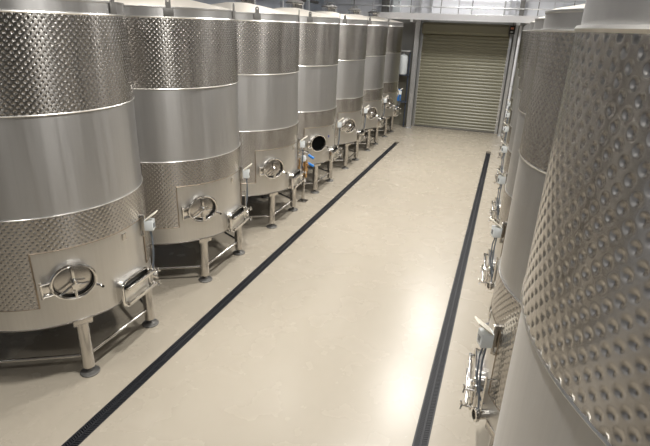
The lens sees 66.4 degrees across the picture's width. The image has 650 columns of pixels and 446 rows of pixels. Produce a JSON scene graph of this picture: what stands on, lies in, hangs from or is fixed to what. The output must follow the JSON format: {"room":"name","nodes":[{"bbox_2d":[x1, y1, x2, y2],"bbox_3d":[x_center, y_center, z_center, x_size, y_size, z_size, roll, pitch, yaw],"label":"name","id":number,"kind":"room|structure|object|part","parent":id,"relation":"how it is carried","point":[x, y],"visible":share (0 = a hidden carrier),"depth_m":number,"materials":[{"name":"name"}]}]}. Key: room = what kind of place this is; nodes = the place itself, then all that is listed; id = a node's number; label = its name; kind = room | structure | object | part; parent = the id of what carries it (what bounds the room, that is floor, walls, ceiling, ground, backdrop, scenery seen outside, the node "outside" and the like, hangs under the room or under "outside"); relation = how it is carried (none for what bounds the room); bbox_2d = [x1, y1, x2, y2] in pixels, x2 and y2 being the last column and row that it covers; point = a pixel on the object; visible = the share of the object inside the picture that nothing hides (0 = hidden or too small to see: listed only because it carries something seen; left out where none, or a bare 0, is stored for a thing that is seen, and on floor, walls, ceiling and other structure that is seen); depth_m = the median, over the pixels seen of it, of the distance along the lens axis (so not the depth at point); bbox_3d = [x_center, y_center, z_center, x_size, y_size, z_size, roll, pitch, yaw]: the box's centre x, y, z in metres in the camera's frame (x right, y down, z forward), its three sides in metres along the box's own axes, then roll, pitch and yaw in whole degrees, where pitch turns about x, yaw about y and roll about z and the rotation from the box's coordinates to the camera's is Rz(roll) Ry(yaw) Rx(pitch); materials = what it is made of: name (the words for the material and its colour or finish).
{"room":"winery tank room","nodes":[
{"label":"winery tank room","id":0,"kind":"room"},
{"bbox_2d":[0,124,504,445],"bbox_3d":[1.138,0.552,9.089,12.400,0.100,25.750,9,23,18],"label":"floor","id":1,"kind":"structure","parent":0,"point":[335,342],"depth_m":6.53,"materials":[{"name":"beige concrete"}]},
{"bbox_2d":[0,0,161,377],"bbox_3d":[-3.256,-0.623,5.638,2.426,4.347,2.345,9,23,18],"label":"tank","id":2,"kind":"object","parent":1,"relation":"on","point":[75,225],"visible":1,"depth_m":4.93,"materials":[{"name":"metal"}]},
{"bbox_3d":[-3.367,0.805,6.232,2.280,0.241,2.280,9,23,18],"label":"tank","id":3,"kind":"part","parent":2,"relation":"part of","materials":[{"name":"grey metal"}]},
{"bbox_3d":[-2.623,0.594,5.163,0.386,0.328,0.028,-15,27,-36],"label":"hatch door","id":4,"kind":"part","parent":2,"relation":"part of","materials":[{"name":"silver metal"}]},
{"bbox_3d":[-2.567,0.680,5.130,0.087,0.200,0.022,-15,27,-36],"label":"clamp knob","id":5,"kind":"part","parent":2,"relation":"part of","materials":[{"name":"silver metal"}]},
{"bbox_3d":[-2.626,1.069,5.397,0.200,0.075,0.012,-16,28,-37],"label":"saddle plate","id":6,"kind":"part","parent":2,"relation":"part of","materials":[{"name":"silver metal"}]},
{"bbox_3d":[-2.684,1.309,5.553,0.130,0.695,0.130,9,23,18],"label":"leg","id":7,"kind":"part","parent":2,"relation":"part of","materials":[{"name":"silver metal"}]},
{"bbox_3d":[-2.257,0.740,5.858,0.118,0.356,0.520,8,23,14],"label":"drain door","id":8,"kind":"part","parent":2,"relation":"part of","materials":[{"name":"silver metal"}]},
{"bbox_3d":[-2.224,0.777,5.862,0.030,0.190,0.430,8,23,14],"label":"door plate","id":9,"kind":"part","parent":2,"relation":"part of","materials":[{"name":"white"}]},
{"bbox_3d":[-2.321,0.946,6.492,0.130,0.695,0.130,9,23,18],"label":"leg","id":10,"kind":"part","parent":2,"relation":"part of","materials":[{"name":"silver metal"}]},
{"bbox_3d":[-2.145,0.651,6.090,0.056,0.300,0.055,9,23,18],"label":"hinge rod","id":11,"kind":"part","parent":2,"relation":"part of","materials":[{"name":"silver metal"}]},
{"bbox_2d":[114,0,251,282],"bbox_3d":[-2.438,-1.440,7.753,2.426,4.347,2.345,9,23,18],"label":"tank","id":12,"kind":"object","parent":1,"relation":"on","point":[183,53],"visible":0.59,"depth_m":6.86,"materials":[{"name":"grey metal"}]},
{"bbox_3d":[-2.550,-0.012,8.347,2.280,0.241,2.280,9,23,18],"label":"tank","id":13,"kind":"part","parent":12,"relation":"part of","materials":[{"name":"grey metal"}]},
{"bbox_3d":[-1.806,-0.223,7.278,0.386,0.328,0.028,-15,27,-36],"label":"hatch door","id":14,"kind":"part","parent":12,"relation":"part of","materials":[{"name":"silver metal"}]},
{"bbox_3d":[-1.867,0.492,7.668,0.130,0.695,0.130,9,23,18],"label":"leg","id":15,"kind":"part","parent":12,"relation":"part of","materials":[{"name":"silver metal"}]},
{"bbox_3d":[-1.750,-0.137,7.245,0.087,0.200,0.022,-15,27,-36],"label":"clamp knob","id":16,"kind":"part","parent":12,"relation":"part of","materials":[{"name":"silver metal"}]},
{"bbox_3d":[-1.809,0.253,7.512,0.200,0.075,0.012,-16,28,-37],"label":"saddle plate","id":17,"kind":"part","parent":12,"relation":"part of","materials":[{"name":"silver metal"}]},
{"bbox_3d":[-1.440,-0.077,7.973,0.118,0.356,0.520,8,23,14],"label":"drain door","id":18,"kind":"part","parent":12,"relation":"part of","materials":[{"name":"silver metal"}]},
{"bbox_3d":[-1.407,-0.040,7.977,0.030,0.190,0.430,8,23,14],"label":"door plate","id":19,"kind":"part","parent":12,"relation":"part of","materials":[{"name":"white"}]},
{"bbox_3d":[-1.504,0.129,8.607,0.130,0.695,0.130,9,23,18],"label":"leg","id":20,"kind":"part","parent":12,"relation":"part of","materials":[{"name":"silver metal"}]},
{"bbox_2d":[61,142,397,445],"bbox_3d":[-0.532,0.254,9.644,0.150,0.069,18.405,9,23,18],"label":"floor drain","id":21,"kind":"object","parent":1,"relation":"on","point":[76,439],"visible":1,"depth_m":6.45,"materials":[{"name":"black metal"}]},
{"bbox_2d":[210,0,306,228],"bbox_3d":[-1.621,-2.257,9.868,2.426,4.347,2.345,9,23,18],"label":"tank","id":22,"kind":"object","parent":1,"relation":"on","point":[267,38],"visible":0.44,"depth_m":9.00,"materials":[{"name":"grey metal"}]},
{"bbox_3d":[-1.050,-0.325,9.783,0.130,0.695,0.130,9,23,18],"label":"leg","id":23,"kind":"part","parent":22,"relation":"part of","materials":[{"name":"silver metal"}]},
{"bbox_3d":[-0.989,-1.040,9.393,0.386,0.328,0.028,-15,27,-36],"label":"hatch door","id":24,"kind":"part","parent":22,"relation":"part of","materials":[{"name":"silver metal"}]},
{"bbox_3d":[-0.992,-0.565,9.627,0.200,0.075,0.012,-16,28,-37],"label":"saddle plate","id":25,"kind":"part","parent":22,"relation":"part of","materials":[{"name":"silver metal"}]},
{"bbox_3d":[-0.687,-0.688,10.722,0.130,0.695,0.130,9,23,18],"label":"leg","id":26,"kind":"part","parent":22,"relation":"part of","materials":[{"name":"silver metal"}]},
{"bbox_3d":[-0.623,-0.894,10.088,0.118,0.356,0.520,8,23,14],"label":"drain door","id":27,"kind":"part","parent":22,"relation":"part of","materials":[{"name":"silver metal"}]},
{"bbox_3d":[-0.590,-0.857,10.092,0.030,0.190,0.430,8,23,14],"label":"door plate","id":28,"kind":"part","parent":22,"relation":"part of","materials":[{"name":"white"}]},
{"bbox_2d":[280,0,283,7],"bbox_3d":[-1.166,-5.156,16.007,0.600,5.200,0.100,9,23,18],"label":"post","id":29,"kind":"object","parent":1,"relation":"on","point":[281,1],"visible":0.02,"depth_m":15.40,"materials":[{"name":"metal"}]},
{"bbox_2d":[267,0,343,194],"bbox_3d":[-0.804,-3.074,11.983,2.426,4.347,2.345,9,23,18],"label":"tank","id":30,"kind":"object","parent":1,"relation":"on","point":[318,32],"visible":0.52,"depth_m":11.15,"materials":[{"name":"metal"}]},
{"bbox_3d":[-0.691,-5.149,11.479,0.450,0.121,0.450,9,23,18],"label":"neck lid","id":31,"kind":"part","parent":30,"relation":"part of","materials":[{"name":"grey metal"}]},
{"bbox_3d":[-0.232,-1.142,11.898,0.130,0.695,0.130,9,23,18],"label":"leg","id":32,"kind":"part","parent":30,"relation":"part of","materials":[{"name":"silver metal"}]},
{"bbox_3d":[0.130,-1.505,12.837,0.130,0.695,0.130,9,23,18],"label":"leg","id":33,"kind":"part","parent":30,"relation":"part of","materials":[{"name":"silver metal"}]},
{"bbox_3d":[0.194,-1.711,12.203,0.118,0.356,0.520,8,23,14],"label":"drain door","id":34,"kind":"part","parent":30,"relation":"part of","materials":[{"name":"silver metal"}]},
{"bbox_2d":[297,150,313,202],"bbox_3d":[-0.502,-1.044,11.208,0.554,1.179,0.260,9,23,18],"label":"stand","id":35,"kind":"object","parent":1,"relation":"on","point":[305,164],"visible":0.78,"depth_m":11.07,"materials":[{"name":"grey metal"}]},
{"bbox_3d":[-0.494,-0.925,11.286,0.060,0.870,0.060,9,23,18],"label":"post","id":36,"kind":"part","parent":35,"relation":"part of","materials":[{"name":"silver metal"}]},
{"bbox_2d":[306,0,309,10],"bbox_3d":[-0.420,-5.902,17.937,0.600,5.200,0.100,9,23,18],"label":"post","id":37,"kind":"object","parent":1,"relation":"on","point":[307,1],"visible":0.02,"depth_m":17.32,"materials":[{"name":"metal"}]},
{"bbox_2d":[307,2,368,169],"bbox_3d":[0.013,-3.891,14.098,2.426,4.347,2.345,9,23,18],"label":"tank","id":38,"kind":"object","parent":1,"relation":"on","point":[353,30],"visible":0.44,"depth_m":13.30,"materials":[{"name":"grey metal"}]},
{"bbox_3d":[0.126,-5.966,13.594,0.450,0.121,0.450,9,23,18],"label":"neck lid","id":39,"kind":"part","parent":38,"relation":"part of","materials":[{"name":"grey metal"}]},
{"bbox_3d":[0.585,-1.959,14.013,0.130,0.695,0.130,9,23,18],"label":"leg","id":40,"kind":"part","parent":38,"relation":"part of","materials":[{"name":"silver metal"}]},
{"bbox_3d":[0.645,-2.674,13.623,0.386,0.328,0.028,-15,27,-36],"label":"hatch door","id":41,"kind":"part","parent":38,"relation":"part of","materials":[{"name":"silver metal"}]},
{"bbox_3d":[0.947,-2.322,14.952,0.130,0.695,0.130,9,23,18],"label":"leg","id":42,"kind":"part","parent":38,"relation":"part of","materials":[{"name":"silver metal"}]},
{"bbox_3d":[1.011,-2.528,14.318,0.118,0.356,0.520,8,23,14],"label":"drain door","id":43,"kind":"part","parent":38,"relation":"part of","materials":[{"name":"silver metal"}]},
{"bbox_2d":[345,6,388,150],"bbox_3d":[0.830,-4.708,16.212,2.426,4.347,2.345,9,23,18],"label":"tank","id":44,"kind":"object","parent":1,"relation":"on","point":[377,30],"visible":0.41,"depth_m":15.45,"materials":[{"name":"grey metal"}]},
{"bbox_3d":[0.943,-6.783,15.709,0.450,0.121,0.450,9,23,18],"label":"neck lid","id":45,"kind":"part","parent":44,"relation":"part of","materials":[{"name":"grey metal"}]},
{"bbox_3d":[1.402,-2.776,16.128,0.130,0.695,0.130,9,23,18],"label":"leg","id":46,"kind":"part","parent":44,"relation":"part of","materials":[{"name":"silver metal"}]},
{"bbox_3d":[1.462,-3.491,15.738,0.386,0.328,0.028,-15,27,-36],"label":"hatch door","id":47,"kind":"part","parent":44,"relation":"part of","materials":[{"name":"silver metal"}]},
{"bbox_3d":[1.764,-3.139,17.067,0.130,0.695,0.130,9,23,18],"label":"leg","id":48,"kind":"part","parent":44,"relation":"part of","materials":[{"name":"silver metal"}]},
{"bbox_3d":[1.828,-3.345,16.433,0.118,0.356,0.520,8,23,14],"label":"drain door","id":49,"kind":"part","parent":44,"relation":"part of","materials":[{"name":"silver metal"}]},
{"bbox_2d":[366,9,403,136],"bbox_3d":[1.647,-5.525,18.328,2.426,4.347,2.345,9,23,18],"label":"tank","id":50,"kind":"object","parent":1,"relation":"on","point":[395,28],"visible":0.29,"depth_m":17.59,"materials":[{"name":"grey metal"}]},
{"bbox_3d":[2.219,-3.593,18.243,0.130,0.695,0.130,9,23,18],"label":"leg","id":51,"kind":"part","parent":50,"relation":"part of","materials":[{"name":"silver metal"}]},
{"bbox_3d":[2.280,-4.308,17.853,0.386,0.328,0.028,-15,27,-36],"label":"hatch door","id":52,"kind":"part","parent":50,"relation":"part of","materials":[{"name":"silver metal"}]},
{"bbox_3d":[2.581,-3.956,19.182,0.130,0.695,0.130,9,23,18],"label":"leg","id":53,"kind":"part","parent":50,"relation":"part of","materials":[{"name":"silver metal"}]},
{"bbox_3d":[2.645,-4.162,18.548,0.118,0.356,0.520,8,23,14],"label":"drain door","id":54,"kind":"part","parent":50,"relation":"part of","materials":[{"name":"silver metal"}]},
{"bbox_2d":[398,50,411,126],"bbox_3d":[2.807,-5.407,20.016,1.060,2.952,0.340,9,23,18],"label":"frame","id":55,"kind":"object","parent":1,"relation":"on","point":[409,51],"visible":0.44,"depth_m":19.68,"materials":[{"name":"grey metal"}]},
{"bbox_2d":[399,53,407,73],"bbox_3d":[3.077,-6.264,19.524,0.330,0.800,0.330,9,23,18],"label":"vessel","id":56,"kind":"object","parent":55,"relation":"on","point":[404,58],"visible":0.92,"depth_m":19.40,"materials":[{"name":"white plastic"}]},
{"bbox_2d":[405,20,420,127],"bbox_3d":[3.462,-5.791,19.478,0.240,4.110,0.238,9,23,18],"label":"steel column","id":57,"kind":"structure","parent":1,"relation":"on","point":[418,23],"depth_m":19.39,"materials":[{"name":"grey metal"}]},
{"bbox_2d":[314,0,585,25],"bbox_3d":[5.325,-7.749,17.819,11.800,1.140,1.340,9,23,18],"label":"catwalk","id":58,"kind":"object","parent":57,"relation":"on","point":[413,17],"visible":0.56,"depth_m":17.61,"materials":[{"name":"metal"}]},
{"bbox_2d":[378,0,389,11],"bbox_3d":[2.339,-9.559,18.895,0.430,3.200,0.130,9,23,18],"label":"upright","id":59,"kind":"object","parent":58,"relation":"on","point":[384,2],"visible":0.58,"depth_m":19.28,"materials":[{"name":"grey metal"}]},
{"bbox_2d":[415,0,421,12],"bbox_3d":[3.589,-9.352,18.491,0.260,3.200,0.130,9,23,18],"label":"upright","id":60,"kind":"object","parent":58,"relation":"on","point":[419,1],"visible":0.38,"depth_m":18.88,"materials":[{"name":"metal"}]},
{"bbox_2d":[426,0,432,12],"bbox_3d":[3.984,-9.287,18.364,0.230,3.200,0.130,9,23,18],"label":"upright","id":61,"kind":"object","parent":58,"relation":"on","point":[431,1],"visible":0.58,"depth_m":18.76,"materials":[{"name":"metal"}]},
{"bbox_3d":[4.045,-9.277,18.344,0.100,3.200,0.130,9,23,18],"label":"rail","id":62,"kind":"part","parent":61,"relation":"part of","materials":[{"name":"metal"}]},
{"bbox_3d":[5.130,-7.509,17.338,11.800,0.040,0.042,9,23,18],"label":"rail","id":63,"kind":"part","parent":58,"relation":"part of","materials":[{"name":"metal"}]},
{"bbox_2d":[516,0,525,15],"bbox_3d":[7.040,-8.782,17.379,0.290,3.200,0.130,9,23,18],"label":"upright","id":64,"kind":"object","parent":58,"relation":"on","point":[522,5],"visible":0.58,"depth_m":17.75,"materials":[{"name":"grey metal"}]},
{"bbox_3d":[5.530,-8.177,18.235,11.800,0.036,0.036,9,23,18],"label":"rail","id":65,"kind":"part","parent":58,"relation":"part of","materials":[{"name":"metal"}]},
{"bbox_2d":[412,151,490,445],"bbox_3d":[2.404,0.739,8.697,0.150,0.069,18.405,9,23,18],"label":"floor drain","id":66,"kind":"object","parent":1,"relation":"on","point":[426,418],"visible":1,"depth_m":6.61,"materials":[{"name":"black metal"}]},
{"bbox_2d":[497,23,518,135],"bbox_3d":[6.856,-5.317,18.601,0.150,4.110,0.196,9,23,18],"label":"steel column","id":67,"kind":"structure","parent":1,"relation":"on","point":[516,28],"depth_m":18.53,"materials":[{"name":"grey metal"}]},
{"bbox_2d":[478,17,544,289],"bbox_3d":[3.309,-0.490,5.899,2.426,4.347,2.345,9,23,18],"label":"tank","id":68,"kind":"object","parent":1,"relation":"on","point":[490,267],"visible":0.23,"depth_m":5.96,"materials":[{"name":"grey metal"}]},
{"bbox_3d":[2.111,0.672,6.422,0.056,0.300,0.055,9,23,18],"label":"hinge rod","id":69,"kind":"part","parent":68,"relation":"part of","materials":[{"name":"silver metal"}]},
{"bbox_3d":[2.223,0.583,6.654,0.118,0.356,0.520,8,23,14],"label":"drain door","id":70,"kind":"part","parent":68,"relation":"part of","materials":[{"name":"silver metal"}]},
{"bbox_2d":[488,21,534,224],"bbox_3d":[4.127,-1.307,8.014,2.426,4.347,2.345,9,23,18],"label":"tank","id":71,"kind":"object","parent":1,"relation":"on","point":[496,204],"visible":0.14,"depth_m":8.16,"materials":[{"name":"grey metal"}]},
{"bbox_3d":[2.928,-0.145,8.537,0.056,0.300,0.055,9,23,18],"label":"hinge rod","id":72,"kind":"part","parent":71,"relation":"part of","materials":[{"name":"silver metal"}]},
{"bbox_3d":[3.040,-0.234,8.769,0.118,0.356,0.520,8,23,14],"label":"drain door","id":73,"kind":"part","parent":71,"relation":"part of","materials":[{"name":"silver metal"}]},
{"bbox_2d":[494,23,529,185],"bbox_3d":[4.944,-2.124,10.129,2.426,4.347,2.345,9,23,18],"label":"tank","id":74,"kind":"object","parent":1,"relation":"on","point":[504,148],"visible":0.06,"depth_m":10.28,"materials":[{"name":"grey metal"}]},
{"bbox_2d":[497,25,526,158],"bbox_3d":[5.761,-2.941,12.244,2.426,4.347,2.345,9,23,18],"label":"tank","id":75,"kind":"object","parent":1,"relation":"on","point":[506,129],"visible":0.11,"depth_m":12.40,"materials":[{"name":"grey metal"}]},
{"bbox_2d":[502,26,522,137],"bbox_3d":[6.832,-5.083,18.187,0.120,3.978,0.120,9,23,18],"label":"downpipe","id":76,"kind":"object","parent":1,"relation":"on","point":[521,27],"visible":0.65,"depth_m":17.93,"materials":[{"name":"metal"}]},
{"bbox_2d":[500,26,524,140],"bbox_3d":[6.578,-3.758,14.359,2.426,4.347,2.345,9,23,18],"label":"tank","id":77,"kind":"object","parent":1,"relation":"on","point":[508,112],"visible":0.06,"depth_m":14.54,"materials":[{"name":"grey metal"}]},
{"bbox_2d":[502,27,523,126],"bbox_3d":[7.395,-4.575,16.474,2.426,4.347,2.345,9,23,18],"label":"tank","id":78,"kind":"object","parent":1,"relation":"on","point":[509,102],"visible":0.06,"depth_m":16.66,"materials":[{"name":"grey metal"}]},
{"bbox_2d":[459,3,584,445],"bbox_3d":[2.492,0.327,3.784,2.426,4.347,2.345,9,23,18],"label":"tank","id":79,"kind":"object","parent":1,"relation":"on","point":[487,373],"visible":0.37,"depth_m":3.63,"materials":[{"name":"grey metal"}]},
{"bbox_3d":[1.223,1.582,4.317,0.110,0.069,0.078,9,23,18],"label":"wing knob","id":80,"kind":"part","parent":79,"relation":"part of","materials":[{"name":"silver metal"}]},
{"bbox_3d":[1.229,1.420,4.252,0.110,0.069,0.078,9,23,18],"label":"wing knob","id":81,"kind":"part","parent":79,"relation":"part of","materials":[{"name":"silver metal"}]},
{"bbox_3d":[1.294,1.489,4.307,0.056,0.300,0.055,9,23,18],"label":"hinge rod","id":82,"kind":"part","parent":79,"relation":"part of","materials":[{"name":"silver metal"}]},
{"bbox_3d":[1.370,1.428,4.561,0.030,0.190,0.430,8,23,14],"label":"door plate","id":83,"kind":"part","parent":79,"relation":"part of","materials":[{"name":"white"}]},
{"bbox_3d":[1.406,1.400,4.539,0.118,0.356,0.520,8,23,14],"label":"drain door","id":84,"kind":"part","parent":79,"relation":"part of","materials":[{"name":"silver metal"}]},
{"bbox_3d":[1.259,0.813,3.939,0.131,0.105,0.115,2,22,-1],"label":"gauge lid","id":85,"kind":"part","parent":79,"relation":"part of","materials":[{"name":"silver metal"}]},
{"bbox_3d":[1.377,1.731,4.106,0.012,0.075,0.200,-2,22,-10],"label":"saddle plate","id":86,"kind":"part","parent":79,"relation":"part of","materials":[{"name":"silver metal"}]},
{"bbox_3d":[1.441,1.991,4.224,0.130,0.695,0.130,9,23,18],"label":"leg","id":87,"kind":"part","parent":79,"relation":"part of","materials":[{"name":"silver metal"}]},
{"bbox_2d":[493,0,649,445],"bbox_3d":[1.675,1.144,1.669,2.426,4.347,2.345,9,23,18],"label":"tank","id":88,"kind":"object","parent":1,"relation":"on","point":[579,371],"visible":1,"depth_m":1.17,"materials":[{"name":"grey metal"}]},
{"bbox_2d":[193,0,323,11],"bbox_3d":[-4.497,-3.850,9.480,0.200,7.400,26.000,9,23,18],"label":"wall","id":89,"kind":"structure","parent":0,"point":[273,4],"depth_m":16.04,"materials":[{"name":"white paint"}]},
{"bbox_2d":[301,0,318,3],"bbox_3d":[-3.169,-5.609,11.706,0.400,0.100,16.200,9,23,18],"label":"pipe","id":90,"kind":"object","parent":89,"relation":"attached to","point":[311,1],"visible":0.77,"depth_m":18.23,"materials":[{"name":"grey metal"}]},
{"bbox_2d":[387,75,409,124],"bbox_3d":[2.461,-5.161,20.655,1.950,2.000,0.080,9,23,18],"label":"wall","id":91,"kind":"structure","parent":0,"point":[398,120],"depth_m":20.38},
{"bbox_2d":[324,0,585,133],"bbox_3d":[5.591,-7.255,18.898,12.000,7.400,0.222,9,23,18],"label":"wall","id":92,"kind":"structure","parent":0,"point":[447,3],"depth_m":18.86,"materials":[{"name":"white paint"}]},
{"bbox_2d":[392,0,400,11],"bbox_3d":[2.786,-8.549,19.266,0.300,0.700,0.140,9,23,18],"label":"upper cabinet","id":93,"kind":"object","parent":92,"relation":"attached to","point":[395,2],"visible":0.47,"depth_m":19.27,"materials":[{"name":"white plastic"}]},
{"bbox_2d":[412,22,512,133],"bbox_3d":[5.230,-5.608,19.330,3.390,4.000,0.415,9,23,18],"label":"door","id":94,"kind":"structure","parent":92,"relation":"in","point":[462,67],"depth_m":19.41,"materials":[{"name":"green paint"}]},
{"bbox_2d":[422,22,509,36],"bbox_3d":[5.251,-7.269,18.660,3.140,0.420,0.380,9,23,18],"label":"hood","id":95,"kind":"object","parent":94,"relation":"attached to","point":[435,29],"depth_m":18.56,"materials":[{"name":"beige paint"}]}
]}

